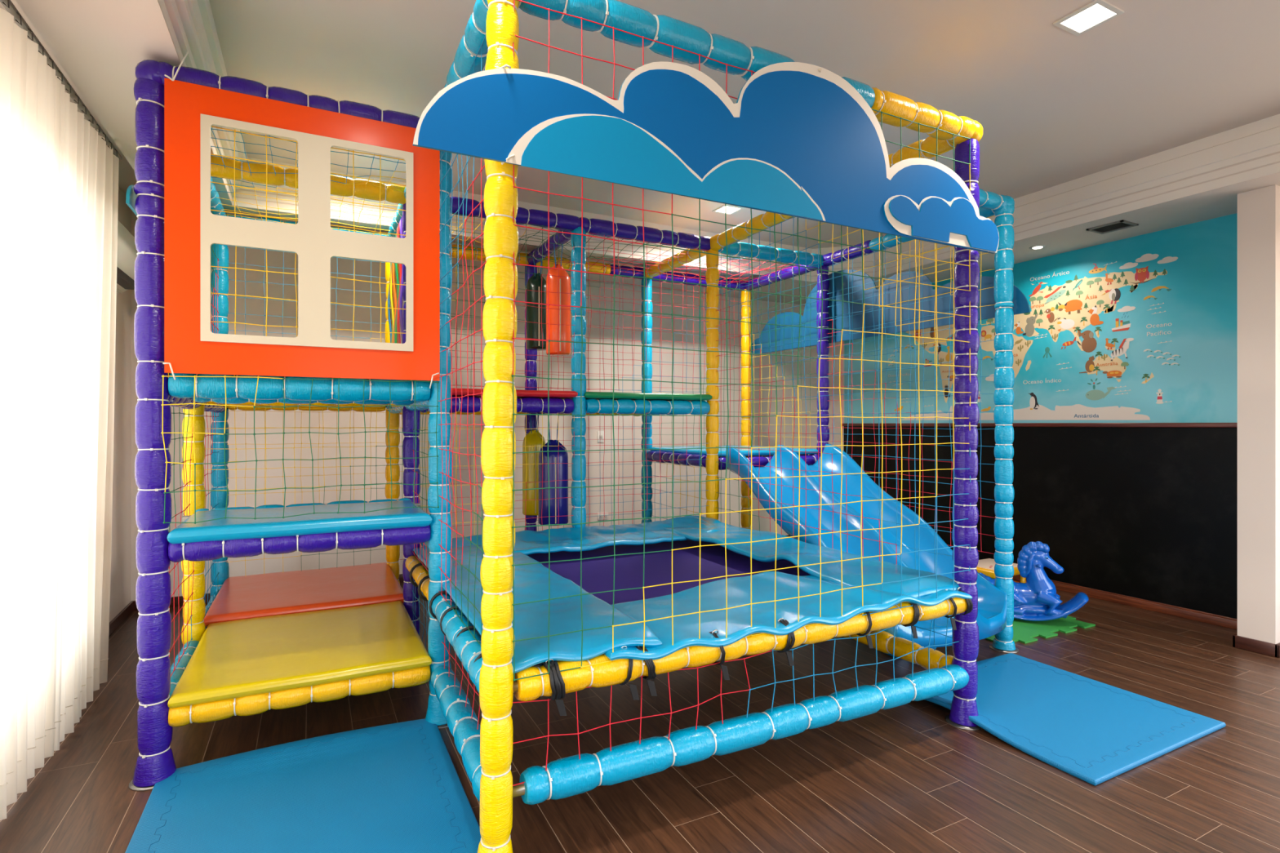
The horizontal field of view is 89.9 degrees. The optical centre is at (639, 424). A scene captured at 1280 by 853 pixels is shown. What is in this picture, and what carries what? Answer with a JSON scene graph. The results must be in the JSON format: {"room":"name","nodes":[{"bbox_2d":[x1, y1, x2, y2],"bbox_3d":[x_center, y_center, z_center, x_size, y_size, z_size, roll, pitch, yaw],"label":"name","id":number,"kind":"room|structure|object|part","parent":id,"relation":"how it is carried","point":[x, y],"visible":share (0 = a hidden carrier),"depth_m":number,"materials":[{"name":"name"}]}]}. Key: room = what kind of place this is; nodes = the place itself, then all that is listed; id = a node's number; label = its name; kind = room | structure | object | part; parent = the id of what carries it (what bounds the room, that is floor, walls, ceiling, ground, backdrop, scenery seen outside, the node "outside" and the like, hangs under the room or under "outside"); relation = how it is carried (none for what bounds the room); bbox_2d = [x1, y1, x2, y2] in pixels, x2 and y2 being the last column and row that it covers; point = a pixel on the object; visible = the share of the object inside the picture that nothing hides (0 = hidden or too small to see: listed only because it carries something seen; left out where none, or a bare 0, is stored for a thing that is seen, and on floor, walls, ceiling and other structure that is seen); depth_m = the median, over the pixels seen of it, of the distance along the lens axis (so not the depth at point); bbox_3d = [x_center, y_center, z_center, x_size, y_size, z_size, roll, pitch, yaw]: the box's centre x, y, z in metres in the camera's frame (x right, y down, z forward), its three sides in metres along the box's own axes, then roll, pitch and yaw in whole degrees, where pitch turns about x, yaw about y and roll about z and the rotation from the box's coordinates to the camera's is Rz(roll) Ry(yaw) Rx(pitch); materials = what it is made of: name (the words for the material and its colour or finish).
{"room":"indoor playroom","nodes":[
{"label":"indoor playroom","id":0,"kind":"room"},
{"bbox_2d":[109,186,131,622],"bbox_3d":[-2.103,-0.210,1.001,0.150,3.540,9.700,0,0,-27],"label":"wall","id":1,"kind":"structure","parent":0,"point":[121,550],"depth_m":5.12,"materials":[{"name":"beige paint"}]},
{"bbox_2d":[0,0,137,195],"bbox_3d":[-1.885,-1.880,1.113,0.340,0.040,9.700,0,0,-27],"label":"trim","id":2,"kind":"structure","parent":1,"relation":"attached to","point":[126,176],"depth_m":3.92,"materials":[{"name":"beige"}]},
{"bbox_2d":[108,601,133,636],"bbox_3d":[-2.028,1.518,1.040,0.018,0.085,9.700,0,0,-27],"label":"baseboard","id":3,"kind":"structure","parent":1,"relation":"attached to","point":[127,611],"depth_m":4.98,"materials":[{"name":"brown wood"}]},
{"bbox_2d":[116,219,137,293],"bbox_3d":[-3.572,-1.308,4.265,0.258,0.695,1.050,0,0,-27],"label":"air conditioner","id":4,"kind":"object","parent":1,"relation":"attached to","point":[127,252],"visible":0.09,"depth_m":4.38,"materials":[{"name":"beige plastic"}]},
{"bbox_2d":[116,266,134,289],"bbox_3d":[-3.529,-1.015,4.299,0.080,0.050,0.930,0,0,-27],"label":"outlet","id":5,"kind":"object","parent":4,"relation":"attached to","point":[125,280],"depth_m":4.49,"materials":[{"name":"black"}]},
{"bbox_2d":[131,210,817,600],"bbox_3d":[-0.896,-0.210,7.154,7.810,3.540,0.150,0,0,-27],"label":"wall","id":6,"kind":"structure","parent":0,"point":[274,419],"depth_m":6.63,"materials":[{"name":"beige paint"}]},
{"bbox_2d":[0,0,122,159],"bbox_3d":[-1.352,-1.601,0.380,0.030,0.018,7.810,0,0,-27],"label":"rail","id":7,"kind":"object","parent":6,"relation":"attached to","point":[12,10],"visible":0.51,"depth_m":2.92,"materials":[{"name":"brown"}]},
{"bbox_2d":[0,0,119,820],"bbox_3d":[-2.672,-0.043,2.900,0.140,3.118,2.010,0,0,-28],"label":"curtain","id":8,"kind":"object","parent":7,"relation":"hanging from","point":[59,177],"visible":1,"depth_m":2.84,"materials":[{"name":"white fabric"}]},
{"bbox_2d":[131,535,790,611],"bbox_3d":[-0.857,1.518,7.079,7.610,0.085,0.018,0,0,-27],"label":"baseboard","id":9,"kind":"structure","parent":6,"relation":"attached to","point":[180,603],"depth_m":5.49,"materials":[{"name":"brown wood"}]},
{"bbox_2d":[597,431,604,442],"bbox_3d":[-0.445,0.142,7.290,0.080,0.130,0.017,0,0,-27],"label":"wall socket","id":10,"kind":"object","parent":6,"relation":"attached to","point":[600,433],"visible":1,"depth_m":7.29,"materials":[{"name":"white plastic"}]},
{"bbox_2d":[597,512,608,519],"bbox_3d":[-0.421,1.048,7.302,0.130,0.080,0.017,0,0,-27],"label":"wall socket","id":11,"kind":"object","parent":6,"relation":"attached to","point":[600,517],"visible":0.99,"depth_m":7.30,"materials":[{"name":"white plastic"}]},
{"bbox_2d":[0,582,1279,852],"bbox_3d":[1.350,1.610,2.771,8.210,0.100,10.100,0,0,-27],"label":"floor","id":12,"kind":"structure","parent":0,"point":[904,779],"depth_m":2.93,"materials":[{"name":"brown wood"}]},
{"bbox_2d":[124,718,480,852],"bbox_3d":[-1.329,1.537,2.566,1.175,0.047,1.220,0,0,-27],"label":"floor mat","id":13,"kind":"object","parent":12,"relation":"on","point":[394,788],"visible":0.91,"depth_m":2.61,"materials":[{"name":"blue"}]},
{"bbox_2d":[128,0,1018,852],"bbox_3d":[-0.190,-0.023,4.392,5.072,3.166,3.750,0,0,-27],"label":"frame","id":14,"kind":"object","parent":12,"relation":"on","point":[486,752],"visible":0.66,"depth_m":3.02,"materials":[{"name":"yellow plastic"}]},
{"bbox_2d":[125,184,137,215],"bbox_3d":[-2.462,-1.025,3.278,0.012,0.170,1.240,0,0,-27],"label":"panel","id":15,"kind":"object","parent":14,"relation":"attached to","point":[131,197],"visible":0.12,"depth_m":2.77,"materials":[{"name":"teal plastic"}]},
{"bbox_3d":[-2.129,1.556,2.814,0.180,0.008,0.180,0,0,-27],"label":"plate","id":16,"kind":"part","parent":14,"relation":"part of","materials":[{"name":"silver metal"}]},
{"bbox_3d":[-2.129,0.024,2.812,0.157,3.048,0.156,0,0,-27],"label":"post","id":17,"kind":"part","parent":14,"relation":"part of","materials":[{"name":"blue plastic"}]},
{"bbox_3d":[-2.605,0.024,3.743,0.135,3.048,0.135,0,0,-27],"label":"post","id":18,"kind":"part","parent":14,"relation":"part of","materials":[{"name":"yellow plastic"}]},
{"bbox_2d":[168,208,219,676],"bbox_3d":[-2.654,-0.120,3.848,0.048,2.717,2.216,0,0,-27],"label":"safety net","id":19,"kind":"object","parent":14,"relation":"on","point":[184,413],"visible":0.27,"depth_m":3.56,"materials":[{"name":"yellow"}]},
{"bbox_3d":[-3.152,0.024,4.811,0.136,3.048,0.136,0,0,-27],"label":"post","id":20,"kind":"part","parent":14,"relation":"part of","materials":[{"name":"teal plastic"}]},
{"bbox_2d":[168,125,405,377],"bbox_3d":[-1.574,-0.840,3.072,1.139,1.279,0.042,0,0,-28],"label":"safety net","id":21,"kind":"object","parent":14,"relation":"attached to","point":[234,131],"visible":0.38,"depth_m":3.03,"materials":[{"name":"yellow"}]},
{"bbox_2d":[167,600,431,708],"bbox_3d":[-1.831,1.218,3.565,1.107,0.067,1.185,0,0,-27],"label":"platform","id":22,"kind":"object","parent":14,"relation":"on","point":[246,657],"visible":1,"depth_m":3.33,"materials":[{"name":"yellow plastic"}]},
{"bbox_2d":[167,500,431,543],"bbox_3d":[-1.712,0.492,3.334,1.107,0.075,0.685,0,0,-27],"label":"platform","id":23,"kind":"object","parent":14,"relation":"on","point":[228,529],"visible":0.96,"depth_m":3.12,"materials":[{"name":"teal plastic"}]},
{"bbox_2d":[160,375,439,524],"bbox_3d":[-1.550,0.106,3.032,1.162,0.666,0.042,0,0,-28],"label":"safety net","id":24,"kind":"object","parent":14,"relation":"attached to","point":[194,376],"visible":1,"depth_m":2.98,"materials":[{"name":"yellow"}]},
{"bbox_2d":[162,51,439,388],"bbox_3d":[-1.537,-0.903,3.020,1.152,1.443,0.036,0,0,-27],"label":"window panel","id":25,"kind":"object","parent":14,"relation":"attached to","point":[191,110],"visible":1,"depth_m":2.99,"materials":[{"name":"orange plastic"}]},
{"bbox_2d":[203,406,403,506],"bbox_3d":[-2.070,0.330,4.014,1.115,0.876,0.030,0,0,-27],"label":"safety net","id":26,"kind":"object","parent":14,"relation":"attached to","point":[349,428],"visible":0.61,"depth_m":3.98,"materials":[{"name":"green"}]},
{"bbox_2d":[203,562,404,626],"bbox_3d":[-2.365,1.189,4.614,1.162,0.075,1.150,0,0,-27],"label":"platform","id":27,"kind":"object","parent":14,"relation":"on","point":[277,593],"visible":0.87,"depth_m":4.41,"materials":[{"name":"orange plastic"}]},
{"bbox_2d":[226,244,386,341],"bbox_3d":[-2.605,-0.835,5.068,1.146,1.286,0.043,0,0,-27],"label":"safety net","id":28,"kind":"object","parent":14,"relation":"on","point":[264,266],"visible":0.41,"depth_m":4.99,"materials":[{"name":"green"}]},
{"bbox_2d":[226,410,386,574],"bbox_3d":[-2.607,0.530,5.072,1.147,1.277,0.046,0,0,-27],"label":"safety net","id":29,"kind":"object","parent":14,"relation":"attached to","point":[370,427],"visible":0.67,"depth_m":5.05,"materials":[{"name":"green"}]},
{"bbox_2d":[210,127,405,235],"bbox_3d":[-2.115,-1.498,4.113,1.165,0.079,2.216,0,0,-27],"label":"safety net","id":30,"kind":"object","parent":14,"relation":"attached to","point":[247,162],"visible":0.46,"depth_m":4.05,"materials":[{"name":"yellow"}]},
{"bbox_3d":[-2.056,0.024,5.327,0.143,3.048,0.143,0,0,-27],"label":"post","id":31,"kind":"part","parent":14,"relation":"part of","materials":[{"name":"yellow plastic"}]},
{"bbox_2d":[387,216,404,343],"bbox_3d":[-1.860,-0.880,4.876,0.024,1.120,0.975,0,0,-27],"label":"safety net","id":32,"kind":"object","parent":14,"relation":"hanging from","point":[397,303],"visible":0.51,"depth_m":4.79,"materials":[{"name":"fabric"}]},
{"bbox_3d":[-1.540,0.024,4.322,0.136,3.048,0.136,0,0,-27],"label":"post","id":33,"kind":"part","parent":14,"relation":"part of","materials":[{"name":"blue plastic"}]},
{"bbox_2d":[412,408,430,571],"bbox_3d":[-1.308,0.375,3.863,0.033,0.965,1.014,0,0,-27],"label":"safety net","id":34,"kind":"object","parent":14,"relation":"attached to","point":[416,429],"visible":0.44,"depth_m":3.87,"materials":[{"name":"green"}]},
{"bbox_2d":[412,578,430,653],"bbox_3d":[-1.309,1.173,3.880,0.030,0.396,1.067,0,0,-27],"label":"safety net","id":35,"kind":"object","parent":14,"relation":"attached to","point":[413,579],"visible":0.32,"depth_m":3.99,"materials":[{"name":"blue"}]},
{"bbox_3d":[-1.050,0.024,3.365,0.148,3.048,0.146,0,0,-27],"label":"post","id":36,"kind":"part","parent":14,"relation":"part of","materials":[{"name":"teal plastic"}]},
{"bbox_3d":[-1.051,1.556,3.366,0.180,0.008,0.180,0,0,-27],"label":"plate","id":37,"kind":"part","parent":14,"relation":"part of","materials":[{"name":"silver metal"}]},
{"bbox_2d":[441,635,479,728],"bbox_3d":[-0.764,1.126,2.826,0.027,0.311,1.212,0,0,-27],"label":"safety net","id":38,"kind":"object","parent":14,"relation":"attached to","point":[455,660],"visible":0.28,"depth_m":2.93,"materials":[{"name":"red fabric"}]},
{"bbox_2d":[438,35,486,646],"bbox_3d":[-0.780,-0.305,2.803,0.043,2.343,1.236,0,0,-27],"label":"safety net","id":39,"kind":"object","parent":14,"relation":"attached to","point":[481,170],"visible":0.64,"depth_m":2.80,"materials":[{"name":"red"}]},
{"bbox_3d":[-0.495,0.004,2.228,0.154,3.089,0.138,0,0,-27],"label":"post","id":40,"kind":"part","parent":14,"relation":"part of","materials":[{"name":"yellow plastic"}]},
{"bbox_2d":[450,387,577,399],"bbox_3d":[-1.258,-0.227,5.131,1.140,0.054,1.240,0,0,-27],"label":"platform","id":41,"kind":"object","parent":14,"relation":"on","point":[520,393],"visible":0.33,"depth_m":4.69,"materials":[{"name":"red plastic"}]},
{"bbox_2d":[399,414,642,559],"bbox_3d":[-1.007,0.525,5.977,2.395,1.266,0.040,0,0,-27],"label":"safety net","id":42,"kind":"object","parent":14,"relation":"attached to","point":[470,427],"visible":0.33,"depth_m":6.23,"materials":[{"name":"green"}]},
{"bbox_2d":[400,257,642,391],"bbox_3d":[-1.009,-0.846,5.984,2.395,1.265,0.049,0,0,-27],"label":"safety net","id":43,"kind":"object","parent":14,"relation":"attached to","point":[633,353],"visible":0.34,"depth_m":6.24,"materials":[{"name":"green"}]},
{"bbox_3d":[-1.015,0.024,5.973,0.135,3.048,0.135,0,0,-27],"label":"post","id":44,"kind":"part","parent":14,"relation":"part of","materials":[{"name":"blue plastic"}]},
{"bbox_2d":[522,414,545,515],"bbox_3d":[-0.960,0.365,5.821,0.210,0.900,0.213,0,0,-27],"label":"bag","id":45,"kind":"object","parent":14,"relation":"hanging from","point":[534,437],"visible":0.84,"depth_m":5.73,"materials":[{"name":"yellow"}]},
{"bbox_2d":[526,258,546,351],"bbox_3d":[-0.914,-1.073,5.732,0.200,0.805,0.203,0,0,-27],"label":"bag","id":46,"kind":"object","parent":14,"relation":"hanging from","point":[534,331],"visible":0.75,"depth_m":5.65,"materials":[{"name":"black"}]},
{"bbox_2d":[537,413,568,525],"bbox_3d":[-0.723,0.372,5.358,0.250,0.915,0.253,0,0,-27],"label":"bag","id":47,"kind":"object","parent":14,"relation":"hanging from","point":[557,507],"visible":0.84,"depth_m":5.26,"materials":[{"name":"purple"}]},
{"bbox_2d":[546,243,570,355],"bbox_3d":[-0.668,-1.023,5.252,0.200,0.905,0.203,0,0,-27],"label":"bag","id":48,"kind":"object","parent":14,"relation":"hanging from","point":[562,331],"visible":0.84,"depth_m":5.17,"materials":[{"name":"orange plastic"}]},
{"bbox_2d":[418,412,708,535],"bbox_3d":[-0.448,0.360,4.896,2.385,0.936,0.038,0,0,-27],"label":"safety net","id":49,"kind":"object","parent":14,"relation":"attached to","point":[542,428],"visible":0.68,"depth_m":4.97,"materials":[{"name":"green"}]},
{"bbox_2d":[449,215,688,274],"bbox_3d":[-0.743,-1.511,5.440,2.396,0.149,1.116,0,0,-27],"label":"safety net","id":50,"kind":"object","parent":14,"relation":"attached to","point":[451,215],"visible":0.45,"depth_m":5.56,"materials":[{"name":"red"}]},
{"bbox_3d":[-0.468,0.024,4.905,0.141,3.048,0.141,0,0,-27],"label":"post","id":51,"kind":"part","parent":14,"relation":"part of","materials":[{"name":"teal plastic"}]},
{"bbox_2d":[449,212,709,392],"bbox_3d":[-0.445,-0.870,4.893,2.387,1.217,0.050,0,0,-27],"label":"safety net","id":52,"kind":"object","parent":14,"relation":"attached to","point":[618,252],"visible":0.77,"depth_m":4.93,"materials":[{"name":"green"}]},
{"bbox_2d":[561,391,712,401],"bbox_3d":[-0.186,-0.227,5.680,1.150,0.054,1.240,0,0,-27],"label":"platform","id":53,"kind":"object","parent":14,"relation":"on","point":[596,395],"visible":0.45,"depth_m":5.12,"materials":[{"name":"green plastic"}]},
{"bbox_3d":[0.070,0.024,6.529,0.143,3.048,0.143,0,0,-27],"label":"post","id":54,"kind":"part","parent":14,"relation":"part of","materials":[{"name":"teal plastic"}]},
{"bbox_2d":[648,461,706,521],"bbox_3d":[0.343,0.780,5.996,0.023,0.816,1.116,0,0,-27],"label":"safety net","id":55,"kind":"object","parent":14,"relation":"attached to","point":[649,461],"visible":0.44,"depth_m":5.94,"materials":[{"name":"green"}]},
{"bbox_2d":[408,515,973,715],"bbox_3d":[0.058,0.903,3.795,2.519,0.299,2.426,0,0,-27],"label":"trampoline","id":56,"kind":"object","parent":14,"relation":"on","point":[531,580],"visible":0.77,"depth_m":3.22,"materials":[{"name":"blue"}]},
{"bbox_2d":[651,280,742,447],"bbox_3d":[0.626,-0.619,6.815,1.186,1.714,0.033,0,0,-27],"label":"safety net","id":57,"kind":"object","parent":14,"relation":"attached to","point":[693,296],"visible":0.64,"depth_m":6.79,"materials":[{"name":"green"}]},
{"bbox_2d":[412,61,999,253],"bbox_3d":[0.563,-1.194,2.635,2.845,0.666,0.038,0,0,-27],"label":"panel","id":58,"kind":"object","parent":14,"relation":"attached to","point":[797,139],"visible":1,"depth_m":2.51,"materials":[{"name":"blue plastic"}]},
{"bbox_3d":[-0.446,-1.178,2.119,0.040,0.008,0.020,0,0,38],"label":"cord","id":59,"kind":"part","parent":58,"relation":"part of","materials":[{"name":"beige plastic"}]},
{"bbox_3d":[-0.439,-0.878,2.119,0.049,0.032,0.022,0,0,10],"label":"cord","id":60,"kind":"part","parent":58,"relation":"part of","materials":[{"name":"beige plastic"}]},
{"bbox_3d":[0.618,0.024,5.461,0.140,3.048,0.140,0,0,-27],"label":"post","id":61,"kind":"part","parent":14,"relation":"part of","materials":[{"name":"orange plastic"}]},
{"bbox_2d":[663,253,800,286],"bbox_3d":[0.900,-1.498,6.281,1.186,0.094,1.115,0,0,-27],"label":"safety net","id":62,"kind":"object","parent":14,"relation":"attached to","point":[746,272],"visible":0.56,"depth_m":6.30,"materials":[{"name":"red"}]},
{"bbox_2d":[650,445,817,457],"bbox_3d":[0.891,0.255,6.254,1.170,0.053,1.160,0,0,-27],"label":"platform","id":63,"kind":"object","parent":14,"relation":"on","point":[761,451],"visible":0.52,"depth_m":5.91,"materials":[{"name":"teal plastic"}]},
{"bbox_2d":[512,613,959,786],"bbox_3d":[0.619,1.127,2.785,2.436,0.321,0.043,0,0,-27],"label":"safety net","id":64,"kind":"object","parent":14,"relation":"attached to","point":[875,633],"visible":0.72,"depth_m":2.70,"materials":[{"name":"red fabric"}]},
{"bbox_2d":[511,0,970,681],"bbox_3d":[0.633,-0.295,2.757,2.417,2.367,0.029,0,0,-27],"label":"safety net","id":65,"kind":"object","parent":14,"relation":"attached to","point":[548,9],"visible":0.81,"depth_m":2.56,"materials":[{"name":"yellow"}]},
{"bbox_3d":[1.174,0.024,7.095,0.139,3.048,0.139,0,0,-27],"label":"post","id":66,"kind":"part","parent":14,"relation":"part of","materials":[{"name":"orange plastic"}]},
{"bbox_2d":[748,270,817,448],"bbox_3d":[1.440,-0.610,6.575,0.029,1.736,1.146,0,0,-26],"label":"safety net","id":67,"kind":"object","parent":14,"relation":"on","point":[810,399],"visible":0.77,"depth_m":6.51,"materials":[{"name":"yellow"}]},
{"bbox_3d":[1.721,0.024,6.027,0.133,3.048,0.133,0,0,-27],"label":"post","id":68,"kind":"part","parent":14,"relation":"part of","materials":[{"name":"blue plastic"}]},
{"bbox_2d":[715,147,955,580],"bbox_3d":[1.147,-0.320,4.431,0.044,2.317,2.337,0,0,-27],"label":"safety net","id":69,"kind":"object","parent":14,"relation":"attached to","point":[897,260],"visible":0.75,"depth_m":4.31,"materials":[{"name":"yellow"}]},
{"bbox_2d":[751,269,1030,355],"bbox_3d":[1.955,-1.096,5.762,0.015,0.660,3.111,0,0,-27],"label":"panel","id":70,"kind":"object","parent":14,"relation":"attached to","point":[1021,305],"visible":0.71,"depth_m":5.61,"materials":[{"name":"blue plastic"}]},
{"bbox_2d":[826,215,995,554],"bbox_3d":[2.116,-0.280,5.264,0.045,2.397,1.737,0,0,-26],"label":"safety net","id":71,"kind":"object","parent":14,"relation":"attached to","point":[950,295],"visible":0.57,"depth_m":5.16,"materials":[{"name":"yellow"}]},
{"bbox_2d":[895,619,951,650],"bbox_3d":[1.150,1.138,4.432,0.030,0.299,2.348,0,0,-27],"label":"safety net","id":72,"kind":"object","parent":14,"relation":"attached to","point":[934,620],"visible":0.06,"depth_m":3.52,"materials":[{"name":"blue"}]},
{"bbox_3d":[1.698,1.556,3.353,0.180,0.008,0.180,0,0,-27],"label":"plate","id":73,"kind":"part","parent":14,"relation":"part of","materials":[{"name":"silver metal"}]},
{"bbox_3d":[1.701,0.034,3.354,0.152,3.029,0.144,0,0,-27],"label":"post","id":74,"kind":"part","parent":14,"relation":"part of","materials":[{"name":"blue plastic"}]},
{"bbox_3d":[2.528,0.004,4.452,0.142,3.088,0.141,0,0,-27],"label":"post","id":75,"kind":"part","parent":14,"relation":"part of","materials":[{"name":"teal plastic"}]},
{"bbox_3d":[2.528,1.556,4.453,0.180,0.008,0.180,0,0,-27],"label":"plate","id":76,"kind":"part","parent":14,"relation":"part of","materials":[{"name":"silver metal"}]},
{"bbox_2d":[725,443,1006,657],"bbox_3d":[1.650,0.869,4.806,1.140,1.383,1.850,0,0,-27],"label":"slide","id":77,"kind":"object","parent":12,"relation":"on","point":[991,620],"visible":0.59,"depth_m":4.92,"materials":[{"name":"blue plastic"}]},
{"bbox_2d":[976,558,1026,582],"bbox_3d":[3.321,1.437,6.050,0.530,0.247,0.420,0,0,-27],"label":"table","id":78,"kind":"object","parent":12,"relation":"on","point":[986,566],"visible":0.3,"depth_m":5.92,"materials":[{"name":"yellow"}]},
{"bbox_3d":[3.586,1.475,6.006,0.049,0.170,0.049,0,0,-27],"label":"leg","id":79,"kind":"part","parent":78,"relation":"part of","materials":[{"name":"orange"}]},
{"bbox_2d":[985,616,1095,644],"bbox_3d":[2.824,1.553,5.211,1.090,0.012,1.090,0,0,-27],"label":"floor mat","id":80,"kind":"object","parent":12,"relation":"on","point":[1024,632],"depth_m":4.87,"materials":[{"name":"green rubber"}]},
{"bbox_2d":[979,541,1088,621],"bbox_3d":[3.061,1.234,5.094,0.826,0.618,0.285,0,0,28],"label":"rocking horse","id":81,"kind":"object","parent":80,"relation":"on","point":[1037,599],"visible":0.77,"depth_m":4.99},
{"bbox_2d":[924,653,1226,786],"bbox_3d":[2.226,1.522,3.534,1.185,0.076,1.140,0,0,-27],"label":"floor mat","id":82,"kind":"object","parent":12,"relation":"on","point":[1092,731],"visible":0.8,"depth_m":3.33,"materials":[{"name":"blue"}]},
{"bbox_2d":[208,0,1279,248],"bbox_3d":[1.350,-2.030,2.771,8.110,0.100,10.000,0,0,-27],"label":"ceiling","id":83,"kind":"structure","parent":0,"point":[1053,105],"depth_m":3.52,"materials":[{"name":"beige paint"}]},
{"bbox_2d":[158,0,1279,281],"bbox_3d":[1.636,-1.795,2.284,6.032,0.370,8.574,0,0,-27],"label":"ceiling beam","id":84,"kind":"structure","parent":83,"relation":"attached to","point":[191,25],"depth_m":4.83,"materials":[{"name":"white"}]},
{"bbox_2d":[711,204,744,214],"bbox_3d":[0.809,-1.976,5.898,0.210,0.008,0.210,0,0,-27],"label":"recessed light","id":85,"kind":"object","parent":83,"relation":"in","point":[730,209],"visible":0.91,"depth_m":5.89,"materials":[{"name":"white plastic"}]},
{"bbox_2d":[715,205,740,213],"bbox_3d":[0.809,-1.978,5.898,0.166,0.004,0.166,0,0,-27],"label":"diffuser","id":86,"kind":"object","parent":85,"relation":"attached to","point":[729,209],"depth_m":5.89,"materials":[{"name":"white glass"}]},
{"bbox_2d":[1029,244,1045,248],"bbox_3d":[3.606,-1.605,5.814,0.132,0.012,0.132,0,0,-27],"label":"recessed light","id":87,"kind":"object","parent":83,"relation":"in","point":[1037,246],"visible":1,"depth_m":5.80,"materials":[{"name":"white"}]},
{"bbox_2d":[1053,0,1124,35],"bbox_3d":[2.179,-1.976,3.116,0.210,0.008,0.210,0,0,-27],"label":"recessed light","id":88,"kind":"object","parent":83,"relation":"in","point":[1097,12],"visible":1,"depth_m":3.11,"materials":[{"name":"white plastic"}]},
{"bbox_2d":[1062,4,1115,31],"bbox_3d":[2.179,-1.978,3.116,0.166,0.004,0.166,0,0,-27],"label":"diffuser","id":89,"kind":"object","parent":88,"relation":"attached to","point":[1092,15],"depth_m":3.11,"materials":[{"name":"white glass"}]},
{"bbox_2d":[1086,219,1138,234],"bbox_3d":[3.841,-1.604,5.216,0.233,0.012,0.267,0,0,-27],"label":"air vent","id":90,"kind":"object","parent":83,"relation":"in","point":[1120,224],"visible":1,"depth_m":5.21,"materials":[{"name":"grey metal"}]},
{"bbox_2d":[827,213,1235,451],"bbox_3d":[4.803,-0.210,4.540,0.150,3.540,9.700,0,0,-27],"label":"wall","id":91,"kind":"structure","parent":0,"point":[837,437],"depth_m":8.61,"materials":[{"name":"beige paint"}]},
{"bbox_2d":[15,0,1279,305],"bbox_3d":[1.502,-1.735,2.848,7.270,0.250,9.700,0,0,-27],"label":"trim","id":92,"kind":"structure","parent":91,"relation":"attached to","point":[100,45],"depth_m":4.17,"materials":[{"name":"beige"}]},
{"bbox_2d":[841,422,1237,427],"bbox_3d":[3.638,0.006,6.600,0.045,0.037,4.230,0,0,-27],"label":"trim","id":93,"kind":"structure","parent":91,"relation":"attached to","point":[983,424],"depth_m":5.75,"materials":[{"name":"brown wood"}]},
{"bbox_2d":[844,213,1237,423],"bbox_3d":[3.660,-0.810,6.600,0.005,1.595,4.210,0,0,-27],"label":"mural","id":94,"kind":"object","parent":91,"relation":"attached to","point":[1143,328],"visible":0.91,"depth_m":5.68,"materials":[{"name":"blue"}]},
{"bbox_2d":[844,426,1237,618],"bbox_3d":[3.656,0.751,6.601,0.011,1.453,4.205,0,0,-27],"label":"chalkboard","id":95,"kind":"object","parent":91,"relation":"attached to","point":[1143,513],"visible":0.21,"depth_m":5.65,"materials":[{"name":"black paint"}]},
{"bbox_2d":[1012,574,1237,630],"bbox_3d":[3.569,1.520,6.762,0.020,0.080,4.620,0,0,-27],"label":"baseboard","id":96,"kind":"structure","parent":91,"relation":"attached to","point":[1209,618],"depth_m":5.37,"materials":[{"name":"brown wood"}]},
{"bbox_2d":[1237,184,1279,644],"bbox_3d":[4.448,-0.025,4.510,0.510,3.170,0.200,0,0,-27],"label":"wall pillar","id":97,"kind":"structure","parent":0,"point":[1258,210],"depth_m":4.37,"materials":[{"name":"beige paint"}]},
{"bbox_2d":[1232,633,1279,657],"bbox_3d":[4.439,1.518,4.505,0.530,0.085,0.240,0,0,-27],"label":"baseboard","id":98,"kind":"structure","parent":97,"relation":"attached to","point":[1273,650],"depth_m":4.37,"materials":[{"name":"brown wood"}]}
]}

